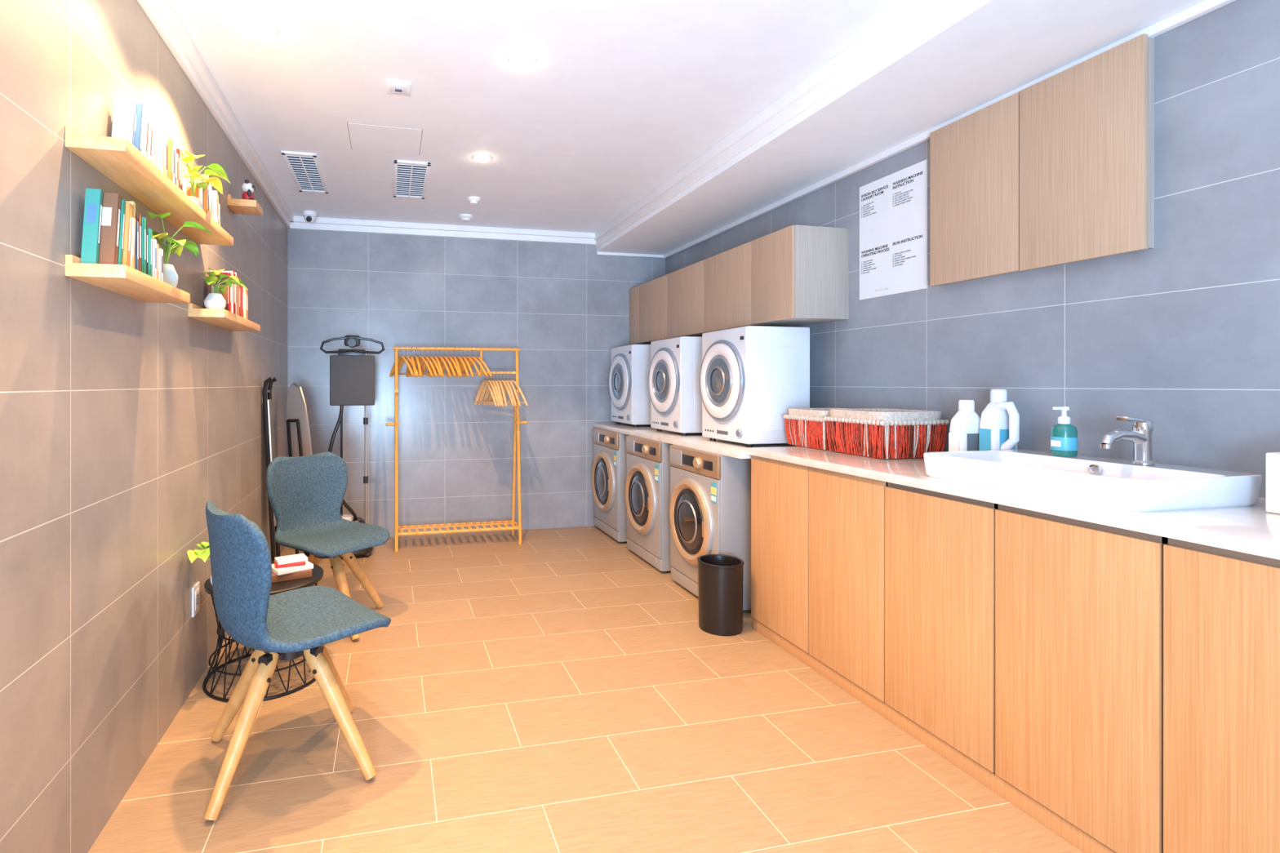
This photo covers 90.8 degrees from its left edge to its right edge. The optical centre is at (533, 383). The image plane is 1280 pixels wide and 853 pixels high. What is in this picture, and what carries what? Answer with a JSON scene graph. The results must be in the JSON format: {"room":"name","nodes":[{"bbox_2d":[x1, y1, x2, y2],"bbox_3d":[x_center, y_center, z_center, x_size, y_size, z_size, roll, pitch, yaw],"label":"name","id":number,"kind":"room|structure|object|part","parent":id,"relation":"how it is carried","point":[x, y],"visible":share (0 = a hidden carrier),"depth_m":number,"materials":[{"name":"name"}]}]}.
{"room":"laundry","nodes":[
{"label":"laundry","id":0,"kind":"room"},
{"bbox_2d":[0,0,288,852],"bbox_3d":[-1.218,-0.030,1.566,0.100,2.560,7.000,0,0,-13],"label":"wall","id":1,"kind":"structure","parent":0,"point":[122,416],"depth_m":1.72,"materials":[{"name":"tile"}]},
{"bbox_2d":[65,254,190,303],"bbox_3d":[-1.153,-0.293,1.807,0.135,0.054,0.520,0,0,-13],"label":"floating shelf","id":2,"kind":"object","parent":1,"relation":"attached to","point":[122,279],"visible":1,"depth_m":1.66,"materials":[{"name":"brown wood"}]},
{"bbox_2d":[80,188,163,281],"bbox_3d":[-1.131,-0.403,1.722,0.106,0.205,0.265,0,0,-13],"label":"books","id":3,"kind":"object","parent":2,"relation":"on","point":[113,233],"visible":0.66,"depth_m":1.64,"materials":[{"name":"multicoloured paper"}]},
{"bbox_2d":[146,211,214,287],"bbox_3d":[-1.167,-0.417,1.991,0.197,0.233,0.231,0,0,30],"label":"potted plant","id":4,"kind":"object","parent":2,"relation":"on","point":[171,277],"visible":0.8,"depth_m":1.99,"materials":[{"name":"green plant"}]},
{"bbox_2d":[65,125,233,245],"bbox_3d":[-1.220,-0.613,2.094,0.135,0.054,1.110,0,0,-13],"label":"floating shelf","id":5,"kind":"object","parent":1,"relation":"attached to","point":[117,158],"visible":1,"depth_m":1.80,"materials":[{"name":"brown wood"}]},
{"bbox_2d":[111,96,180,188],"bbox_3d":[-1.172,-0.720,1.887,0.101,0.200,0.264,0,0,-13],"label":"books","id":6,"kind":"object","parent":5,"relation":"on","point":[131,122],"visible":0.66,"depth_m":1.82,"materials":[{"name":"white paper"}]},
{"bbox_2d":[182,173,220,225],"bbox_3d":[-1.298,-0.713,2.436,0.101,0.185,0.133,0,0,-13],"label":"books","id":7,"kind":"object","parent":5,"relation":"on","point":[209,198],"visible":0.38,"depth_m":2.39,"materials":[{"name":"white paper"}]},
{"bbox_2d":[180,150,230,208],"bbox_3d":[-1.203,-0.730,2.284,0.176,0.219,0.303,0,0,-13],"label":"potted plant","id":8,"kind":"object","parent":5,"relation":"on","point":[215,182],"visible":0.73,"depth_m":2.28,"materials":[{"name":"green plant"}]},
{"bbox_2d":[191,582,199,617],"bbox_3d":[-1.393,0.890,2.566,0.010,0.120,0.086,0,0,-13],"label":"power outlet","id":9,"kind":"object","parent":1,"relation":"attached to","point":[196,588],"visible":1,"depth_m":2.55,"materials":[{"name":"white plastic"}]},
{"bbox_2d":[137,0,293,227],"bbox_3d":[-1.145,-1.264,1.583,0.050,0.092,6.800,0,0,-13],"label":"trim","id":10,"kind":"structure","parent":1,"relation":"attached to","point":[161,13],"depth_m":2.65,"materials":[{"name":"paint"}]},
{"bbox_2d":[187,302,260,331],"bbox_3d":[-1.391,-0.293,2.835,0.135,0.054,0.710,0,0,-13],"label":"floating shelf","id":11,"kind":"object","parent":1,"relation":"attached to","point":[224,318],"visible":0.94,"depth_m":2.62,"materials":[{"name":"brown wood"}]},
{"bbox_2d":[201,267,247,309],"bbox_3d":[-1.273,-0.384,2.582,0.175,0.168,0.215,0,0,-13],"label":"potted plant","id":12,"kind":"object","parent":11,"relation":"on","point":[212,300],"visible":0.96,"depth_m":2.55,"materials":[{"name":"green plant"}]},
{"bbox_2d":[207,270,248,319],"bbox_3d":[-1.382,-0.400,2.820,0.111,0.200,0.259,0,0,-13],"label":"books","id":13,"kind":"object","parent":11,"relation":"on","point":[236,298],"visible":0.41,"depth_m":2.78,"materials":[{"name":"paper"}]},
{"bbox_2d":[226,194,262,215],"bbox_3d":[-1.467,-0.908,3.166,0.135,0.054,0.170,0,0,-13],"label":"floating shelf","id":14,"kind":"object","parent":1,"relation":"attached to","point":[243,206],"visible":1,"depth_m":3.10,"materials":[{"name":"brown wood"}]},
{"bbox_2d":[241,179,255,199],"bbox_3d":[-1.452,-0.974,3.165,0.065,0.114,0.080,0,0,-13],"label":"figurine","id":15,"kind":"object","parent":14,"relation":"on","point":[247,188],"visible":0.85,"depth_m":3.14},
{"bbox_2d":[288,228,665,537],"bbox_3d":[-0.386,-0.030,5.299,3.202,2.560,0.100,0,0,-13],"label":"wall","id":16,"kind":"structure","parent":0,"point":[565,307],"depth_m":5.20,"materials":[{"name":"tile"}]},
{"bbox_2d":[287,215,595,244],"bbox_3d":[-0.687,-1.264,5.153,2.550,0.092,0.050,0,0,-13],"label":"trim","id":17,"kind":"structure","parent":16,"relation":"attached to","point":[299,223],"depth_m":5.13,"materials":[{"name":"paint"}]},
{"bbox_2d":[596,251,662,257],"bbox_3d":[0.870,-1.143,5.527,0.652,0.025,0.020,0,0,-13],"label":"trim","id":18,"kind":"structure","parent":16,"relation":"attached to","point":[597,252],"depth_m":5.51,"materials":[{"name":"paint"}]},
{"bbox_2d":[168,0,911,232],"bbox_3d":[0.390,-1.360,1.937,3.402,0.100,7.000,0,0,-13],"label":"ceiling","id":19,"kind":"structure","parent":0,"point":[617,98],"depth_m":2.74,"materials":[{"name":"paint"}]},
{"bbox_2d":[280,151,328,193],"bbox_3d":[-1.413,-1.304,3.876,0.190,0.013,0.730,0,0,-13],"label":"ceiling vent","id":20,"kind":"object","parent":19,"relation":"in","point":[305,170],"depth_m":3.82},
{"bbox_2d":[302,210,316,222],"bbox_3d":[-1.713,-1.270,4.751,0.100,0.087,0.111,0,0,-13],"label":"dome camera","id":21,"kind":"object","parent":19,"relation":"attached to","point":[309,216],"visible":1,"depth_m":4.72,"materials":[{"name":"paint"}]},
{"bbox_2d":[346,122,422,155],"bbox_3d":[-0.796,-1.309,3.342,0.376,0.002,0.370,0,0,-13],"label":"ceiling access panel","id":22,"kind":"object","parent":19,"relation":"in","point":[367,137],"depth_m":3.32,"materials":[{"name":"white paint"}]},
{"bbox_2d":[386,80,411,95],"bbox_3d":[-0.598,-1.301,2.746,0.106,0.018,0.110,0,0,-13],"label":"sensor","id":23,"kind":"object","parent":19,"relation":"attached to","point":[397,87],"visible":1,"depth_m":2.73,"materials":[{"name":"paint"}]},
{"bbox_2d":[393,160,431,199],"bbox_3d":[-0.795,-1.304,4.009,0.215,0.013,0.710,0,0,-13],"label":"ceiling vent","id":24,"kind":"object","parent":19,"relation":"in","point":[411,178],"depth_m":3.95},
{"bbox_2d":[458,213,472,222],"bbox_3d":[-0.531,-1.289,4.855,0.110,0.042,0.110,0,0,-13],"label":"smoke detector","id":25,"kind":"object","parent":19,"relation":"attached to","point":[464,217],"visible":1,"depth_m":4.82,"materials":[{"name":"paint"}]},
{"bbox_2d":[467,196,479,204],"bbox_3d":[-0.425,-1.289,4.397,0.088,0.042,0.088,0,0,-13],"label":"smoke detector","id":26,"kind":"object","parent":19,"relation":"attached to","point":[473,200],"visible":1,"depth_m":4.37,"materials":[{"name":"paint"}]},
{"bbox_2d":[472,154,491,162],"bbox_3d":[-0.301,-1.301,3.615,0.110,0.018,0.110,0,0,-13],"label":"recessed light","id":27,"kind":"object","parent":19,"relation":"in","point":[481,157],"visible":1,"depth_m":3.59,"materials":[{"name":"paint"}]},
{"bbox_2d":[508,52,535,66],"bbox_3d":[-0.047,-1.301,2.514,0.110,0.018,0.110,0,0,-13],"label":"recessed light","id":28,"kind":"object","parent":19,"relation":"in","point":[518,59],"visible":1,"depth_m":2.50,"materials":[{"name":"paint"}]},
{"bbox_2d":[594,0,1204,254],"bbox_3d":[1.618,-1.232,2.221,0.682,0.155,6.800,0,0,-13],"label":"ceiling soffit","id":29,"kind":"structure","parent":19,"relation":"attached to","point":[929,64],"depth_m":2.55,"materials":[{"name":"white paint"}]},
{"bbox_2d":[88,525,1084,852],"bbox_3d":[0.390,1.300,1.937,3.402,0.100,7.000,0,0,-13],"label":"floor","id":30,"kind":"structure","parent":0,"point":[557,691],"depth_m":2.14,"materials":[{"name":"tile"}]},
{"bbox_2d":[202,560,324,702],"bbox_3d":[-1.150,1.038,2.670,0.482,0.424,0.482,0,0,-13],"label":"wire side table","id":31,"kind":"object","parent":30,"relation":"on","point":[317,571],"visible":0.3,"depth_m":2.54,"materials":[{"name":"black metal"}]},
{"bbox_2d":[186,542,212,585],"bbox_3d":[-1.276,0.716,2.468,0.158,0.219,0.231,0,0,-13],"label":"potted plant","id":32,"kind":"object","parent":31,"relation":"on","point":[204,554],"visible":0.34,"depth_m":2.39,"materials":[{"name":"green plant"}]},
{"bbox_2d":[271,553,313,582],"bbox_3d":[-1.041,0.786,2.664,0.169,0.078,0.145,0,0,-31],"label":"book stack","id":33,"kind":"object","parent":31,"relation":"on","point":[295,566],"visible":0.9,"depth_m":2.63,"materials":[{"name":"white paper"}]},
{"bbox_2d":[262,377,279,561],"bbox_3d":[-1.670,0.600,3.966,0.086,1.281,0.186,0,0,-13],"label":"ironing board","id":34,"kind":"object","parent":30,"relation":"on","point":[268,404],"visible":0.68,"depth_m":3.89,"materials":[{"name":"black metal"}]},
{"bbox_2d":[204,500,391,820],"bbox_3d":[-0.795,0.814,2.080,0.570,0.865,0.539,0,0,-31],"label":"chair","id":35,"kind":"object","parent":30,"relation":"on","point":[291,624],"visible":1,"depth_m":1.92,"materials":[{"name":"blue fabric"}]},
{"bbox_3d":[-0.995,1.050,2.133,0.273,0.394,0.064,0,0,20],"label":"leg","id":36,"kind":"part","parent":35,"relation":"part of","materials":[{"name":"brown wood"}]},
{"bbox_3d":[-0.878,1.050,1.881,0.064,0.394,0.273,0,0,20],"label":"leg","id":37,"kind":"part","parent":35,"relation":"part of","materials":[{"name":"brown wood"}]},
{"bbox_3d":[-0.743,1.050,2.250,0.064,0.394,0.273,0,0,20],"label":"leg","id":38,"kind":"part","parent":35,"relation":"part of","materials":[{"name":"brown wood"}]},
{"bbox_3d":[-0.626,1.050,1.998,0.273,0.394,0.064,0,0,20],"label":"leg","id":39,"kind":"part","parent":35,"relation":"part of","materials":[{"name":"brown wood"}]},
{"bbox_2d":[286,382,312,554],"bbox_3d":[-1.606,0.625,4.286,0.342,1.267,0.114,0,0,42],"label":"ironing board","id":40,"kind":"object","parent":30,"relation":"on","point":[298,428],"visible":0.48,"depth_m":4.25,"materials":[{"name":"metal"}]},
{"bbox_2d":[266,451,390,640],"bbox_3d":[-1.064,0.814,3.225,0.608,0.865,0.588,0,0,13],"label":"chair","id":41,"kind":"object","parent":30,"relation":"on","point":[306,494],"visible":0.99,"depth_m":3.30,"materials":[{"name":"blue fabric"}]},
{"bbox_3d":[-1.223,1.050,3.103,0.274,0.395,0.064,0,0,-44],"label":"leg","id":42,"kind":"part","parent":41,"relation":"part of","materials":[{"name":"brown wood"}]},
{"bbox_3d":[-1.218,1.050,3.381,0.064,0.395,0.274,0,0,-44],"label":"leg","id":43,"kind":"part","parent":41,"relation":"part of","materials":[{"name":"brown wood"}]},
{"bbox_3d":[-0.945,1.050,3.098,0.064,0.395,0.274,0,0,-44],"label":"leg","id":44,"kind":"part","parent":41,"relation":"part of","materials":[{"name":"brown wood"}]},
{"bbox_3d":[-0.940,1.050,3.376,0.274,0.395,0.064,0,0,-44],"label":"leg","id":45,"kind":"part","parent":41,"relation":"part of","materials":[{"name":"brown wood"}]},
{"bbox_2d":[320,335,384,557],"bbox_3d":[-1.327,0.450,4.527,0.333,1.600,0.348,0,0,36],"label":"steamer","id":46,"kind":"object","parent":30,"relation":"on","point":[352,371],"visible":0.72,"depth_m":4.51,"materials":[{"name":"black plastic"}]},
{"bbox_2d":[386,346,527,551],"bbox_3d":[-0.596,0.485,4.873,1.098,1.533,0.319,0,0,-13],"label":"rack","id":47,"kind":"object","parent":30,"relation":"on","point":[517,419],"visible":0.98,"depth_m":4.85,"materials":[{"name":"brown wood"}]},
{"bbox_2d":[389,346,492,377],"bbox_3d":[-0.730,-0.168,4.831,0.766,0.238,0.420,0,0,-13],"label":"hangers","id":48,"kind":"object","parent":47,"relation":"attached to","point":[460,366],"visible":0.99,"depth_m":4.77,"materials":[{"name":"brown wood"}]},
{"bbox_2d":[474,370,528,406],"bbox_3d":[-0.279,0.039,4.930,0.238,0.277,0.525,0,0,-33],"label":"hangers","id":49,"kind":"object","parent":47,"relation":"attached to","point":[498,389],"visible":0.91,"depth_m":4.87,"materials":[{"name":"brown wood"}]},
{"bbox_2d":[591,427,627,542],"bbox_3d":[0.854,0.817,5.185,0.644,0.866,0.596,0,0,-13],"label":"washing machine","id":50,"kind":"object","parent":30,"relation":"on","point":[609,471],"visible":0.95,"depth_m":4.95,"materials":[{"name":"silver metal"}]},
{"bbox_2d":[625,435,673,573],"bbox_3d":[1.029,0.817,4.425,0.644,0.866,0.596,0,0,-13],"label":"washing machine","id":51,"kind":"object","parent":30,"relation":"on","point":[647,486],"visible":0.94,"depth_m":4.21,"materials":[{"name":"silver metal"}]},
{"bbox_2d":[593,422,797,458],"bbox_3d":[1.118,0.367,4.389,0.678,0.034,2.347,0,0,-13],"label":"countertop","id":52,"kind":"structure","parent":51,"relation":"on","point":[696,441],"depth_m":3.88,"materials":[{"name":"stone"}]},
{"bbox_2d":[608,344,650,426],"bbox_3d":[0.903,0.017,5.246,0.440,0.665,0.497,0,0,-13],"label":"dryer","id":53,"kind":"object","parent":52,"relation":"on","point":[628,374],"visible":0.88,"depth_m":5.00,"materials":[{"name":"white metal"}]},
{"bbox_2d":[648,336,702,435],"bbox_3d":[1.095,0.017,4.413,0.440,0.665,0.497,0,0,-13],"label":"dryer","id":54,"kind":"object","parent":52,"relation":"on","point":[673,379],"visible":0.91,"depth_m":4.17,"materials":[{"name":"white metal"}]},
{"bbox_2d":[699,325,809,447],"bbox_3d":[1.271,0.017,3.653,0.440,0.665,0.497,0,0,-13],"label":"dryer","id":55,"kind":"object","parent":52,"relation":"on","point":[750,376],"visible":0.98,"depth_m":3.43,"materials":[{"name":"white metal"}]},
{"bbox_2d":[669,444,751,610],"bbox_3d":[1.197,0.817,3.699,0.644,0.866,0.596,0,0,-13],"label":"washing machine","id":56,"kind":"object","parent":30,"relation":"on","point":[710,507],"visible":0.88,"depth_m":3.43,"materials":[{"name":"silver metal"}]},
{"bbox_2d":[697,554,743,636],"bbox_3d":[0.954,1.076,3.181,0.228,0.348,0.228,0,0,-13],"label":"waste bin","id":57,"kind":"object","parent":30,"relation":"on","point":[720,576],"visible":1,"depth_m":3.09,"materials":[{"name":"black plastic"}]},
{"bbox_2d":[751,455,1279,852],"bbox_3d":[1.899,0.806,1.123,0.625,0.888,4.346,0,0,-13],"label":"base cabinet","id":58,"kind":"object","parent":30,"relation":"on","point":[1118,688],"visible":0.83,"depth_m":1.75,"materials":[{"name":"brown wood"}]},
{"bbox_2d":[746,446,1279,559],"bbox_3d":[1.889,0.345,1.129,0.644,0.034,4.350,0,0,-13],"label":"countertop","id":59,"kind":"structure","parent":58,"relation":"on","point":[1251,530],"depth_m":1.64,"materials":[{"name":"stone"}]},
{"bbox_2d":[782,408,852,449],"bbox_3d":[1.538,0.230,3.218,0.344,0.195,0.329,0,0,-13],"label":"laundry basket","id":60,"kind":"object","parent":59,"relation":"on","point":[806,427],"visible":0.48,"depth_m":3.17,"materials":[{"name":"wicker"}]},
{"bbox_2d":[823,408,949,459],"bbox_3d":[1.613,0.225,2.871,0.354,0.205,0.379,0,0,-13],"label":"laundry basket","id":61,"kind":"object","parent":59,"relation":"on","point":[886,433],"visible":0.98,"depth_m":2.72,"materials":[{"name":"wicker"}]},
{"bbox_2d":[948,400,980,451],"bbox_3d":[1.726,0.197,2.482,0.124,0.262,0.075,0,0,-13],"label":"detergent bottle","id":62,"kind":"object","parent":59,"relation":"on","point":[963,434],"visible":0.73,"depth_m":2.45,"materials":[{"name":"white plastic"}]},
{"bbox_2d":[978,389,1019,450],"bbox_3d":[1.817,0.175,2.397,0.132,0.305,0.135,0,0,-13],"label":"detergent bottle","id":63,"kind":"object","parent":59,"relation":"on","point":[999,424],"visible":0.79,"depth_m":2.38,"materials":[{"name":"white plastic"}]},
{"bbox_2d":[923,449,1262,512],"bbox_3d":[1.671,0.286,1.941,0.468,0.083,0.668,0,0,-13],"label":"basin","id":64,"kind":"object","parent":59,"relation":"in","point":[1106,482],"visible":1,"depth_m":1.77,"materials":[{"name":"white ceramic"}]},
{"bbox_2d":[1050,406,1078,457],"bbox_3d":[1.799,0.161,2.114,0.078,0.168,0.071,0,0,-13],"label":"soap dispenser","id":65,"kind":"object","parent":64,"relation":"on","point":[1064,435],"visible":1,"depth_m":2.09,"materials":[{"name":"teal plastic"}]},
{"bbox_2d":[1099,416,1155,465],"bbox_3d":[1.792,0.173,1.881,0.186,0.146,0.054,0,0,-13],"label":"faucet","id":66,"kind":"object","parent":64,"relation":"on","point":[1140,434],"visible":1,"depth_m":1.88,"materials":[{"name":"silver metal"}]},
{"bbox_2d":[1266,452,1279,514],"bbox_3d":[1.960,0.234,1.559,0.180,0.188,0.096,0,0,-13],"label":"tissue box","id":67,"kind":"object","parent":59,"relation":"on","point":[1273,459],"visible":1,"depth_m":1.57,"materials":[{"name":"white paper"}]},
{"bbox_2d":[665,0,1279,499],"bbox_3d":[1.999,-0.030,2.309,0.100,2.560,7.000,0,0,-13],"label":"wall","id":68,"kind":"structure","parent":0,"point":[1181,334],"depth_m":2.01,"materials":[{"name":"tile"}]},
{"bbox_2d":[629,224,848,344],"bbox_3d":[1.276,-0.594,4.448,0.347,0.493,2.305,0,0,-13],"label":"upper cabinet","id":69,"kind":"object","parent":68,"relation":"attached to","point":[795,275],"visible":0.98,"depth_m":3.63,"materials":[{"name":"brown wood"}]},
{"bbox_2d":[859,159,928,300],"bbox_3d":[1.767,-0.738,3.076,0.006,0.595,0.424,0,0,-13],"label":"poster","id":70,"kind":"object","parent":68,"relation":"attached to","point":[894,207],"visible":1,"depth_m":3.06,"materials":[{"name":"white paper"}]},
{"bbox_2d":[662,0,1235,258],"bbox_3d":[1.935,-1.139,2.294,0.030,0.033,6.800,0,0,-13],"label":"trim","id":71,"kind":"structure","parent":68,"relation":"attached to","point":[1202,8],"depth_m":2.82,"materials":[{"name":"paint"}]},
{"bbox_2d":[929,33,1154,286],"bbox_3d":[1.895,-0.778,2.398,0.063,0.693,0.815,0,0,-13],"label":"upper cabinet","id":72,"kind":"object","parent":68,"relation":"attached to","point":[1058,170],"visible":1,"depth_m":2.27,"materials":[{"name":"brown wood"}]}
]}

